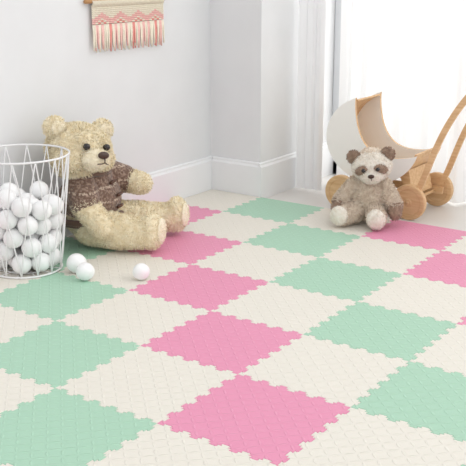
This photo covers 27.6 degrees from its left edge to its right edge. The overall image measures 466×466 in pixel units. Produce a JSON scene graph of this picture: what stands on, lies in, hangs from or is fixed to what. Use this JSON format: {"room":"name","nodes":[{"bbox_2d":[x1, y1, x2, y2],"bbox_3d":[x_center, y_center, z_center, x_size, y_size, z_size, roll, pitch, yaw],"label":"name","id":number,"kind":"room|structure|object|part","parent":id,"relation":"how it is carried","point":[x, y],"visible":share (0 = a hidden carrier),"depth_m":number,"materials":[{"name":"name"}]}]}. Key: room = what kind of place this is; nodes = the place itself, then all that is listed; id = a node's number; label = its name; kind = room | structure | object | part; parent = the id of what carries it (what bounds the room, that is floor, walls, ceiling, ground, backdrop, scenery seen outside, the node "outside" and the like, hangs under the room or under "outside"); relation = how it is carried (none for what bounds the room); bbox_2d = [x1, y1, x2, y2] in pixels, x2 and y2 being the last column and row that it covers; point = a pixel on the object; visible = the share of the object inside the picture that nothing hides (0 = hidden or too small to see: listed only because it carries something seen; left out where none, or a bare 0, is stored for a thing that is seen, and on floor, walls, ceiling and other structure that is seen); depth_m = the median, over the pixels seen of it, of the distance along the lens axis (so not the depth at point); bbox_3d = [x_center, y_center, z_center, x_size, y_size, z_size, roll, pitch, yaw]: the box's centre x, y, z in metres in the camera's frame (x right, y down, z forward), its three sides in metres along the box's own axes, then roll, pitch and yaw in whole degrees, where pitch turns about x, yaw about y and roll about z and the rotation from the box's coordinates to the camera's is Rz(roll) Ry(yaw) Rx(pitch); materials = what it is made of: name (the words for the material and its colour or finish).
{"room":"children's room","nodes":[
{"label":"children's room","id":0,"kind":"room"},
{"bbox_2d":[0,0,210,195],"bbox_3d":[-1.173,-0.980,2.296,0.144,2.512,5.140,11,19,33],"label":"wall","id":1,"kind":"structure","parent":0,"point":[157,99],"depth_m":3.41,"materials":[{"name":"paint"}]},
{"bbox_2d":[58,156,212,236],"bbox_3d":[-1.342,0.248,2.299,0.014,0.152,4.390,11,19,33],"label":"baseboard","id":2,"kind":"structure","parent":1,"relation":"attached to","point":[191,178],"depth_m":3.84,"materials":[{"name":"white"}]},
{"bbox_2d":[210,0,335,162],"bbox_3d":[0.224,-1.453,3.931,0.250,2.512,0.750,11,19,33],"label":"wall","id":3,"kind":"structure","parent":0,"point":[254,43],"depth_m":3.87,"materials":[{"name":"paint"}]},
{"bbox_2d":[212,156,258,196],"bbox_3d":[0.011,-0.232,3.954,0.236,0.152,0.014,11,19,33],"label":"baseboard","id":4,"kind":"structure","parent":3,"relation":"attached to","point":[228,175],"depth_m":3.95,"materials":[{"name":"white"}]},
{"bbox_2d":[258,142,332,197],"bbox_3d":[0.328,-0.297,4.181,0.014,0.152,0.764,11,19,33],"label":"baseboard","id":5,"kind":"structure","parent":3,"relation":"attached to","point":[277,175],"depth_m":4.00,"materials":[{"name":"white"}]},
{"bbox_2d":[296,0,325,190],"bbox_3d":[0.322,-1.247,3.755,0.126,2.200,0.032,11,19,33],"label":"curtain","id":6,"kind":"object","parent":3,"relation":"hanging from","point":[312,13],"visible":1,"depth_m":3.94,"materials":[{"name":"fabric"}]},
{"bbox_2d":[332,0,340,172],"bbox_3d":[0.491,-1.341,4.081,0.060,2.212,0.060,11,19,33],"label":"frame","id":7,"kind":"object","parent":3,"relation":"attached to","point":[336,72],"visible":0.24,"depth_m":4.22,"materials":[{"name":"white paint"}]},
{"bbox_2d":[268,174,465,230],"bbox_3d":[0.408,0.447,2.044,3.500,0.088,5.900,11,19,33],"label":"floor","id":8,"kind":"structure","parent":0,"point":[450,215],"depth_m":3.79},
{"bbox_2d":[0,189,465,465],"bbox_3d":[-0.099,0.322,2.296,2.049,0.012,2.974,11,19,33],"label":"mat","id":9,"kind":"object","parent":8,"relation":"on","point":[260,331],"visible":0.88,"depth_m":2.36,"materials":[{"name":"multicoloured rubber"}]},
{"bbox_2d":[0,144,69,278],"bbox_3d":[-0.653,-0.068,2.950,0.306,0.370,0.306,-9,18,-29],"label":"wire basket","id":10,"kind":"object","parent":9,"relation":"on","point":[30,235],"visible":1,"depth_m":2.89,"materials":[{"name":"white metal"}]},
{"bbox_2d":[66,253,86,272],"bbox_3d":[-0.487,0.094,2.949,0.062,0.062,0.062,-8,18,-26],"label":"ball","id":11,"kind":"object","parent":9,"relation":"on","point":[75,259],"visible":0.73,"depth_m":2.93,"materials":[{"name":"white plastic"}]},
{"bbox_2d":[76,262,94,280],"bbox_3d":[-0.449,0.117,2.880,0.056,0.056,0.056,-8,18,-26],"label":"ball","id":12,"kind":"object","parent":9,"relation":"on","point":[85,271],"visible":1,"depth_m":2.86,"materials":[{"name":"white plastic"}]},
{"bbox_2d":[41,114,189,250],"bbox_3d":[-0.396,-0.188,3.200,0.415,0.460,0.413,4,17,14],"label":"teddy bear","id":13,"kind":"object","parent":9,"relation":"on","point":[97,215],"visible":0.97,"depth_m":3.11},
{"bbox_2d":[133,263,149,279],"bbox_3d":[-0.280,0.118,2.886,0.052,0.052,0.052,-8,18,-26],"label":"ball","id":14,"kind":"object","parent":9,"relation":"on","point":[141,271],"visible":1,"depth_m":2.87,"materials":[{"name":"white plastic"}]},
{"bbox_2d":[329,146,403,229],"bbox_3d":[0.489,-0.172,3.453,0.271,0.293,0.220,6,17,21],"label":"stuffed panda","id":15,"kind":"object","parent":9,"relation":"on","point":[369,195],"visible":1,"depth_m":3.44,"materials":[{"name":"beige fabric"}]},
{"bbox_2d":[325,92,465,219],"bbox_3d":[0.685,-0.344,3.673,0.613,0.524,0.293,11,19,33],"label":"stroller","id":16,"kind":"object","parent":8,"relation":"on","point":[357,124],"visible":0.69,"depth_m":3.71,"materials":[{"name":"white wood"}]},
{"bbox_3d":[0.533,-0.352,3.646,0.390,0.324,0.012,11,19,33],"label":"panel","id":17,"kind":"part","parent":16,"relation":"part of","materials":[{"name":"white paint"}]},
{"bbox_3d":[0.654,-0.401,3.814,0.390,0.324,0.012,11,19,33],"label":"panel","id":18,"kind":"part","parent":16,"relation":"part of","materials":[{"name":"brown wood"}]},
{"bbox_3d":[0.683,-0.197,3.848,0.365,0.030,0.012,11,19,33],"label":"chassis rail","id":19,"kind":"part","parent":16,"relation":"part of","materials":[{"name":"brown wood"}]},
{"bbox_3d":[1.755,-2.308,2.908,3.115,0.300,0.140,11,19,33],"label":"wall window header","id":20,"kind":"structure","parent":0,"visible":0},
{"bbox_2d":[336,0,457,188],"bbox_3d":[0.681,-1.246,3.751,0.516,2.200,0.066,11,19,33],"label":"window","id":21,"kind":"structure","parent":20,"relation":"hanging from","point":[402,50],"depth_m":3.90,"materials":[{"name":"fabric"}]},
{"bbox_2d":[448,0,465,202],"bbox_3d":[1.718,-1.027,2.996,2.075,2.200,0.078,11,19,33],"label":"sheer curtain","id":22,"kind":"object","parent":20,"relation":"hanging from","point":[457,175],"visible":0.73,"depth_m":3.73,"materials":[{"name":"fabric"}]}
]}

